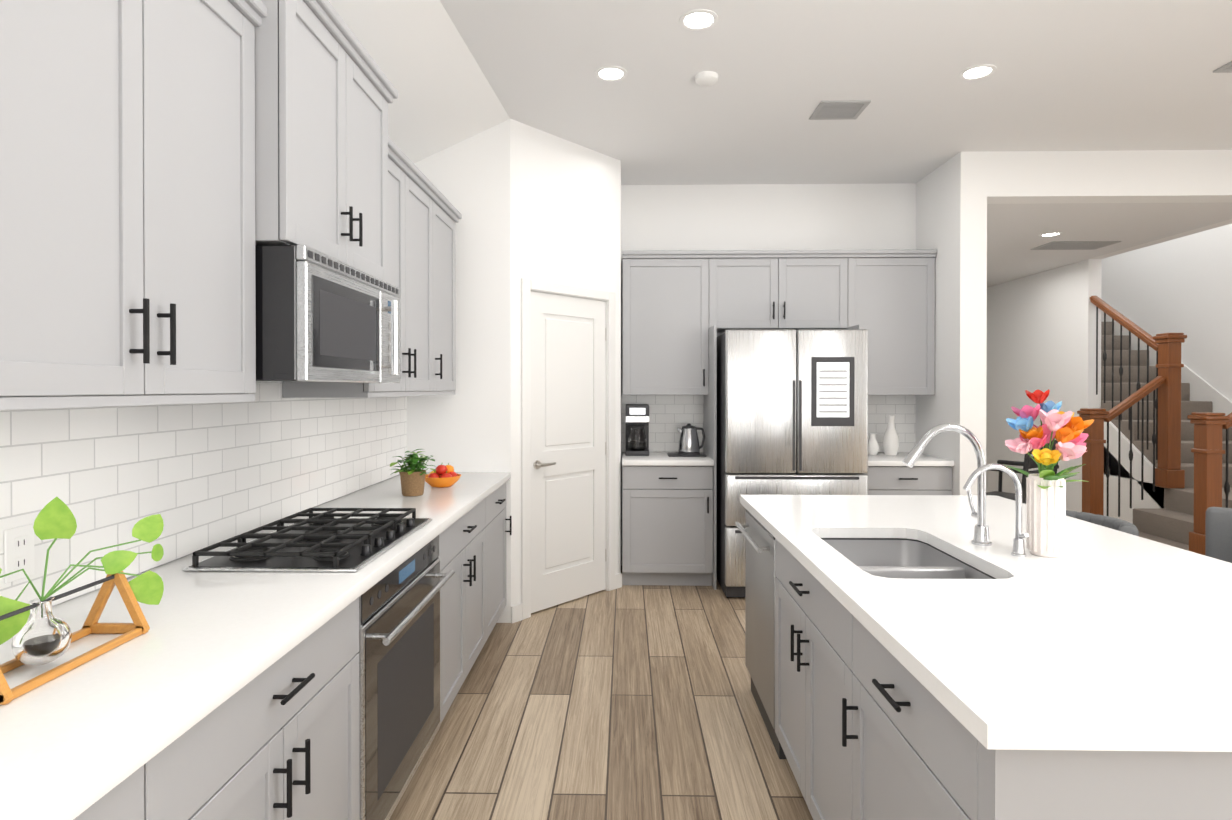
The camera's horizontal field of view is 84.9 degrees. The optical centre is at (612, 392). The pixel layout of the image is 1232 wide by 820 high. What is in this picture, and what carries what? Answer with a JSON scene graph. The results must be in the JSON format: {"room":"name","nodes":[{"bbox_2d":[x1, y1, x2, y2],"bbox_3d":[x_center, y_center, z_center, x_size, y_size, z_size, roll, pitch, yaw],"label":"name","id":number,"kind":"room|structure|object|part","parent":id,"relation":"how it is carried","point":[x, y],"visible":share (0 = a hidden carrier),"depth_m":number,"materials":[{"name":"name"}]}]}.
{"room":"kitchen","nodes":[
{"label":"kitchen","id":0,"kind":"room"},
{"bbox_2d":[62,383,394,602],"bbox_3d":[-1.361,-0.113,1.232,0.100,3.050,8.600,0,0,1],"label":"wall","id":1,"kind":"structure","parent":0,"point":[280,390],"depth_m":2.60,"materials":[{"name":"white paint"}]},
{"bbox_2d":[0,0,263,407],"bbox_3d":[-1.137,-0.503,1.368,0.337,1.017,0.902,0,0,1],"label":"upper cabinet","id":2,"kind":"object","parent":1,"relation":"attached to","point":[166,166],"depth_m":1.35,"materials":[{"name":"grey wood"}]},
{"bbox_2d":[0,384,406,614],"bbox_3d":[-1.291,0.231,2.062,0.008,0.522,4.057,0,0,1],"label":"tile backsplash","id":3,"kind":"structure","parent":1,"relation":"attached to","point":[197,476],"depth_m":2.00,"materials":[{"name":"white tile"}]},
{"bbox_2d":[4,523,33,583],"bbox_3d":[-1.295,0.350,1.474,0.007,0.116,0.072,0,0,1],"label":"outlet","id":4,"kind":"object","parent":3,"relation":"attached to","point":[19,548],"visible":0.98,"depth_m":1.47,"materials":[{"name":"white plastic"}]},
{"bbox_2d":[252,0,391,283],"bbox_3d":[-1.080,-0.780,2.213,0.417,0.732,0.786,0,0,1],"label":"upper cabinet","id":5,"kind":"object","parent":1,"relation":"attached to","point":[326,146],"depth_m":2.05,"materials":[{"name":"grey wood"}]},
{"bbox_2d":[255,245,399,382],"bbox_3d":[-1.028,-0.219,2.215,0.520,0.370,0.764,0,0,1],"label":"microwave","id":6,"kind":"object","parent":5,"relation":"attached to","point":[322,317],"visible":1,"depth_m":1.92,"materials":[{"name":"silver metal"}]},
{"bbox_2d":[283,148,439,395],"bbox_3d":[-1.103,-0.513,3.078,0.337,1.017,0.932,0,0,1],"label":"upper cabinet","id":7,"kind":"object","parent":1,"relation":"attached to","point":[415,204],"depth_m":3.17,"materials":[{"name":"grey wood"}]},
{"bbox_2d":[440,200,459,394],"bbox_3d":[-1.090,-0.516,3.691,0.337,1.017,0.529,0,0,1],"label":"upper cabinet","id":8,"kind":"object","parent":1,"relation":"attached to","point":[448,219],"depth_m":3.80,"materials":[{"name":"grey wood"}]},
{"bbox_2d":[328,0,509,162],"bbox_3d":[-1.056,-1.466,0.496,0.740,0.334,7.156,0,0,1],"label":"wall","id":9,"kind":"structure","parent":0,"point":[419,52],"depth_m":3.30,"materials":[{"name":"white paint"}]},
{"bbox_2d":[407,119,510,622],"bbox_3d":[-0.933,-0.130,4.132,0.640,3.050,0.100,0,0,1],"label":"wall","id":10,"kind":"structure","parent":0,"point":[466,427],"depth_m":4.06,"materials":[{"name":"white paint"}]},
{"bbox_2d":[510,119,620,605],"bbox_3d":[-0.314,-0.132,4.483,0.100,3.050,1.009,0,0,42],"label":"wall","id":11,"kind":"structure","parent":0,"point":[565,212],"depth_m":4.35,"materials":[{"name":"white paint"}]},
{"bbox_2d":[531,291,605,612],"bbox_3d":[-0.293,0.372,4.476,0.493,2.018,0.557,0,0,1],"label":"pantry door","id":12,"kind":"structure","parent":11,"relation":"in","point":[568,448],"depth_m":4.46,"materials":[{"name":"white wood"}]},
{"bbox_2d":[521,278,615,619],"bbox_3d":[-0.305,0.344,4.484,0.116,2.098,0.858,0,0,42],"label":"door frame","id":13,"kind":"structure","parent":11,"relation":"attached to","point":[528,286],"depth_m":4.29,"materials":[{"name":"white wood"}]},
{"bbox_2d":[511,490,992,622],"bbox_3d":[2.213,1.329,6.944,5.540,0.100,5.852,0,0,1],"label":"baseboard","id":14,"kind":"structure","parent":11,"relation":"attached to","point":[516,613],"depth_m":4.12,"materials":[{"name":"white wood"}]},
{"bbox_2d":[390,565,812,819],"bbox_3d":[2.317,1.450,3.368,7.370,0.100,13.200,0,0,1],"label":"floor","id":15,"kind":"structure","parent":0,"point":[630,702],"depth_m":2.84,"materials":[{"name":"brown wood"}]},
{"bbox_2d":[84,732,191,819],"bbox_3d":[-1.010,0.977,0.631,0.621,0.876,0.899,0,0,1],"label":"base cabinet","id":16,"kind":"object","parent":15,"relation":"on","point":[163,791],"depth_m":1.04,"materials":[{"name":"grey wood"}]},
{"bbox_2d":[192,592,371,819],"bbox_3d":[-0.994,0.973,1.406,0.621,0.876,0.888,0,0,1],"label":"base cabinet","id":17,"kind":"object","parent":15,"relation":"on","point":[296,744],"depth_m":1.49,"materials":[{"name":"grey wood"}]},
{"bbox_2d":[0,472,510,819],"bbox_3d":[-0.971,0.512,2.120,0.639,0.038,3.924,0,0,1],"label":"countertop","id":18,"kind":"structure","parent":17,"relation":"on","point":[75,739],"depth_m":1.26,"materials":[{"name":"white stone"}]},
{"bbox_2d":[0,497,163,704],"bbox_3d":[-1.027,0.339,1.307,0.199,0.315,0.471,0,0,1],"label":"plant stand","id":19,"kind":"object","parent":18,"relation":"on","point":[43,635],"visible":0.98,"depth_m":1.22,"materials":[{"name":"brown wood"}]},
{"bbox_3d":[-1.027,0.431,1.214,0.084,0.116,0.084,0,0,1],"label":"bulb","id":20,"kind":"part","parent":19,"relation":"part of","materials":[{"name":"clear glass"}]},
{"bbox_3d":[-1.026,0.427,1.234,0.137,0.140,0.324,0,0,1],"label":"frame","id":21,"kind":"part","parent":19,"relation":"part of","materials":[{"name":"brown wood"}]},
{"bbox_2d":[182,508,431,571],"bbox_3d":[-0.937,0.466,2.217,0.486,0.050,0.730,0,0,1],"label":"cooktop","id":22,"kind":"object","parent":18,"relation":"in","point":[327,541],"visible":1,"depth_m":2.07,"materials":[{"name":"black metal"}]},
{"bbox_2d":[390,449,434,495],"bbox_3d":[-0.948,0.377,3.197,0.212,0.216,0.233,0,0,1],"label":"herb pot","id":23,"kind":"object","parent":18,"relation":"on","point":[412,478],"visible":1,"depth_m":3.16,"materials":[{"name":"brown plant"}]},
{"bbox_3d":[-0.946,0.428,3.197,0.122,0.115,0.122,0,0,1],"label":"pot","id":24,"kind":"part","parent":23,"relation":"part of","materials":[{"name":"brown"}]},
{"bbox_2d":[425,463,460,487],"bbox_3d":[-0.881,0.422,3.486,0.200,0.123,0.200,0,0,1],"label":"fruit bowl","id":25,"kind":"object","parent":18,"relation":"on","point":[441,476],"visible":0.94,"depth_m":3.44,"materials":[{"name":"orange ceramic"}]},
{"bbox_2d":[372,532,451,819],"bbox_3d":[-0.978,0.968,2.221,0.621,0.876,0.888,0,0,1],"label":"oven","id":26,"kind":"object","parent":15,"relation":"on","point":[412,609],"depth_m":2.20,"materials":[{"name":"grey metal"}]},
{"bbox_2d":[448,496,491,701],"bbox_3d":[-0.961,0.963,3.066,0.621,0.876,0.948,0,0,1],"label":"base cabinet","id":27,"kind":"object","parent":15,"relation":"on","point":[469,539],"depth_m":3.09,"materials":[{"name":"grey wood"}]},
{"bbox_2d":[492,484,511,629],"bbox_3d":[-0.947,0.959,3.753,0.621,0.876,0.663,0,0,1],"label":"base cabinet","id":28,"kind":"object","parent":15,"relation":"on","point":[499,519],"depth_m":3.86,"materials":[{"name":"grey wood"}]},
{"bbox_2d":[622,468,712,585],"bbox_3d":[0.400,0.952,5.088,0.645,0.876,0.609,0,0,1],"label":"base cabinet","id":29,"kind":"object","parent":15,"relation":"on","point":[667,519],"depth_m":4.79,"materials":[{"name":"grey wood"}]},
{"bbox_2d":[622,452,713,467],"bbox_3d":[0.400,0.495,5.072,0.647,0.038,0.636,0,0,1],"label":"countertop","id":30,"kind":"structure","parent":29,"relation":"on","point":[655,459],"depth_m":4.78,"materials":[{"name":"white stone"}]},
{"bbox_2d":[625,404,649,455],"bbox_3d":[0.193,0.281,5.168,0.182,0.385,0.272,0,0,1],"label":"coffee maker","id":31,"kind":"object","parent":30,"relation":"on","point":[637,418],"visible":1,"depth_m":5.07,"materials":[{"name":"grey plastic"}]},
{"bbox_2d":[667,423,705,456],"bbox_3d":[0.564,0.353,5.097,0.285,0.242,0.200,0,0,1],"label":"kettle","id":32,"kind":"object","parent":30,"relation":"on","point":[689,446],"visible":1,"depth_m":5.04,"materials":[{"name":"grey metal"}]},
{"bbox_2d":[716,329,867,596],"bbox_3d":[1.240,0.477,4.922,0.942,1.803,0.885,0,0,1],"label":"refrigerator","id":33,"kind":"object","parent":15,"relation":"on","point":[792,411],"visible":0.73,"depth_m":4.49,"materials":[{"name":"grey metal"}]},
{"bbox_2d":[864,468,951,494],"bbox_3d":[2.080,0.952,5.055,0.643,0.876,0.609,0,0,1],"label":"base cabinet","id":34,"kind":"object","parent":15,"relation":"on","point":[881,481],"depth_m":4.75,"materials":[{"name":"grey wood"}]},
{"bbox_2d":[868,452,953,467],"bbox_3d":[2.080,0.495,5.039,0.645,0.038,0.636,0,0,1],"label":"countertop","id":35,"kind":"structure","parent":34,"relation":"on","point":[880,460],"depth_m":4.74,"materials":[{"name":"white stone"}]},
{"bbox_2d":[868,434,882,454],"bbox_3d":[1.988,0.394,5.149,0.099,0.160,0.099,0,0,-5],"label":"decorative vase","id":36,"kind":"object","parent":35,"relation":"on","point":[873,446],"depth_m":5.12,"materials":[{"name":"white ceramic"}]},
{"bbox_2d":[883,415,898,455],"bbox_3d":[2.117,0.324,5.116,0.119,0.300,0.119,0,0,-5],"label":"decorative vase","id":37,"kind":"object","parent":35,"relation":"on","point":[890,445],"depth_m":5.08,"materials":[{"name":"white ceramic"}]},
{"bbox_2d":[735,503,1231,819],"bbox_3d":[1.161,0.969,2.108,1.219,0.876,2.160,0,0,1],"label":"kitchen island","id":38,"kind":"object","parent":15,"relation":"on","point":[860,735],"depth_m":1.57,"materials":[{"name":"grey"}]},
{"bbox_2d":[735,505,787,759],"bbox_3d":[0.622,0.967,2.874,0.110,0.870,0.602,0,0,1],"label":"dishwasher","id":39,"kind":"object","parent":38,"relation":"in","point":[761,577],"depth_m":2.78,"materials":[{"name":"silver metal"}]},
{"bbox_2d":[740,495,1231,754],"bbox_3d":[1.191,0.530,2.101,1.210,0.073,2.200,0,0,1],"label":"island countertop","id":40,"kind":"structure","parent":38,"relation":"on","point":[1118,643],"depth_m":1.43,"materials":[{"name":"white stone"}]},
{"bbox_2d":[902,423,998,546],"bbox_3d":[1.091,0.296,2.214,0.285,0.394,0.097,0,0,1],"label":"faucet","id":41,"kind":"object","parent":40,"relation":"on","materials":[{"name":"silver metal"}]},
{"bbox_2d":[959,463,1030,554],"bbox_3d":[1.160,0.354,2.034,0.188,0.279,0.062,0,0,1],"label":"faucet","id":42,"kind":"object","parent":40,"relation":"on","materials":[{"name":"silver metal"}]},
{"bbox_2d":[1004,389,1093,556],"bbox_3d":[1.321,0.241,2.043,0.274,0.502,0.221,0,0,1],"label":"flower vase","id":43,"kind":"object","parent":40,"relation":"on","point":[1046,509],"visible":1,"depth_m":2.02,"materials":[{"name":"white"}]},
{"bbox_2d":[986,440,1058,503],"bbox_3d":[3.309,0.821,5.577,0.598,1.127,0.550,0,0,-34],"label":"chair","id":44,"kind":"object","parent":15,"relation":"on","point":[1029,462],"visible":0.23,"depth_m":5.43,"materials":[{"name":"black"}]},
{"bbox_2d":[1066,510,1138,535],"bbox_3d":[1.909,0.964,2.833,0.459,0.873,0.446,0,0,1],"label":"counter stool","id":45,"kind":"object","parent":15,"relation":"on","point":[1117,524],"visible":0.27,"depth_m":2.84,"materials":[{"name":"grey fabric"}]},
{"bbox_2d":[1077,296,1231,554],"bbox_3d":[5.069,-0.271,7.146,1.812,3.291,4.536,0,0,1],"label":"staircase","id":46,"kind":"structure","parent":15,"relation":"on","point":[1159,428],"depth_m":5.91,"materials":[{"name":"wood"}]},
{"bbox_2d":[1205,507,1231,562],"bbox_3d":[2.099,0.912,2.289,0.459,0.983,0.460,0,0,1],"label":"counter stool","id":47,"kind":"object","parent":15,"relation":"on","point":[1218,532],"visible":0.17,"depth_m":2.44,"materials":[{"name":"grey fabric"}]},
{"bbox_2d":[621,183,915,564],"bbox_3d":[0.593,-0.137,5.444,3.640,3.050,0.100,0,0,1],"label":"wall","id":48,"kind":"structure","parent":0,"point":[778,217],"depth_m":5.37,"materials":[{"name":"white paint"}]},
{"bbox_2d":[622,253,717,396],"bbox_3d":[0.434,-0.508,5.219,0.706,1.050,0.347,0,0,1],"label":"upper cabinet","id":49,"kind":"object","parent":48,"relation":"attached to","point":[681,309],"depth_m":5.05,"materials":[{"name":"grey wood"}]},
{"bbox_2d":[621,395,915,451],"bbox_3d":[1.242,0.245,5.379,2.340,0.455,0.008,0,0,1],"label":"tile backsplash","id":50,"kind":"structure","parent":48,"relation":"attached to","point":[669,415],"depth_m":5.39,"materials":[{"name":"white tile"}]},
{"bbox_2d":[718,253,849,331],"bbox_3d":[1.244,-0.757,5.201,1.032,0.552,0.347,0,0,1],"label":"upper cabinet","id":51,"kind":"object","parent":48,"relation":"attached to","point":[796,291],"depth_m":5.03,"materials":[{"name":"grey wood"}]},
{"bbox_2d":[850,253,935,394],"bbox_3d":[2.052,-0.508,5.187,0.704,1.050,0.347,0,0,1],"label":"upper cabinet","id":52,"kind":"object","parent":48,"relation":"attached to","point":[892,295],"depth_m":5.02,"materials":[{"name":"grey wood"}]},
{"bbox_2d":[440,0,1231,184],"bbox_3d":[2.223,-1.688,1.151,7.270,0.100,8.600,0,0,1],"label":"ceiling","id":53,"kind":"structure","parent":0,"point":[1095,75],"depth_m":3.56,"materials":[{"name":"white paint"}]},
{"bbox_2d":[595,65,626,81],"bbox_3d":[-0.006,-1.648,3.484,0.169,0.006,0.169,0,0,-5],"label":"recessed light","id":54,"kind":"object","parent":53,"relation":"in","point":[610,73],"depth_m":3.48,"materials":[{"name":"white"}]},
{"bbox_2d":[679,9,717,30],"bbox_3d":[0.382,-1.645,2.977,0.169,0.006,0.169,0,0,-8],"label":"recessed light","id":55,"kind":"object","parent":53,"relation":"in","point":[698,19],"depth_m":2.97,"materials":[{"name":"white plastic"}]},
{"bbox_2d":[695,71,717,86],"bbox_3d":[0.492,-1.635,3.519,0.124,0.032,0.124,0,0,1],"label":"smoke detector","id":56,"kind":"object","parent":53,"relation":"attached to","point":[706,78],"visible":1,"depth_m":3.48,"materials":[{"name":"white plastic"}]},
{"bbox_2d":[809,100,870,119],"bbox_3d":[1.326,-1.650,3.937,0.280,0.008,0.250,0,0,1],"label":"ceiling vent","id":57,"kind":"object","parent":53,"relation":"in","point":[838,110],"visible":1,"depth_m":3.93,"materials":[{"name":"grey metal"}]},
{"bbox_2d":[959,64,996,79],"bbox_3d":[1.881,-1.648,3.468,0.169,0.006,0.169,0,0,-5],"label":"recessed light","id":58,"kind":"object","parent":53,"relation":"in","point":[975,72],"depth_m":3.46,"materials":[{"name":"white plastic"}]},
{"bbox_2d":[1213,61,1231,72],"bbox_3d":[3.222,-1.646,3.332,0.280,0.008,0.250,0,0,1],"label":"ceiling vent","id":59,"kind":"object","parent":53,"relation":"in","point":[1226,68],"visible":1,"depth_m":3.43,"materials":[{"name":"grey metal"}]},
{"bbox_2d":[916,151,986,494],"bbox_3d":[2.540,-0.148,7.248,0.180,3.050,5.215,0,0,1],"label":"wall","id":60,"kind":"structure","parent":0,"point":[951,210],"depth_m":4.68,"materials":[{"name":"white paint"}]},
{"bbox_2d":[986,219,1231,511],"bbox_3d":[4.926,-1.123,7.284,0.130,5.000,5.035,0,0,1],"label":"wall","id":61,"kind":"structure","parent":0,"point":[1041,331],"depth_m":7.58,"materials":[{"name":"white paint"}]},
{"bbox_2d":[987,150,1231,203],"bbox_3d":[4.254,-1.503,4.688,3.350,0.310,0.180,0,0,1],"label":"wall","id":62,"kind":"structure","parent":0,"point":[1136,176],"depth_m":4.62,"materials":[{"name":"white paint"}]},
{"bbox_2d":[987,202,1231,286],"bbox_3d":[4.306,-2.543,7.289,3.350,2.360,5.035,0,0,1],"label":"ceiling","id":63,"kind":"structure","parent":0,"point":[1014,231],"depth_m":5.52,"materials":[{"name":"white paint"}]},
{"bbox_2d":[1039,232,1061,236],"bbox_3d":[3.748,-1.351,5.760,0.169,0.006,0.169,0,0,-5],"label":"recessed light","id":64,"kind":"object","parent":63,"relation":"in","point":[1050,234],"depth_m":5.76,"materials":[{"name":"white plastic"}]},
{"bbox_2d":[1031,241,1120,249],"bbox_3d":[4.252,-1.353,6.195,0.600,0.008,0.340,0,0,1],"label":"ceiling vent","id":65,"kind":"object","parent":63,"relation":"in","point":[1073,245],"visible":0.96,"depth_m":6.18,"materials":[{"name":"grey metal"}]},
{"bbox_2d":[1101,224,1231,478],"bbox_3d":[5.951,-1.100,3.281,0.100,5.000,13.000,0,0,1],"label":"wall","id":66,"kind":"structure","parent":0,"point":[1182,285],"depth_m":7.01,"materials":[{"name":"white paint"}]}
]}

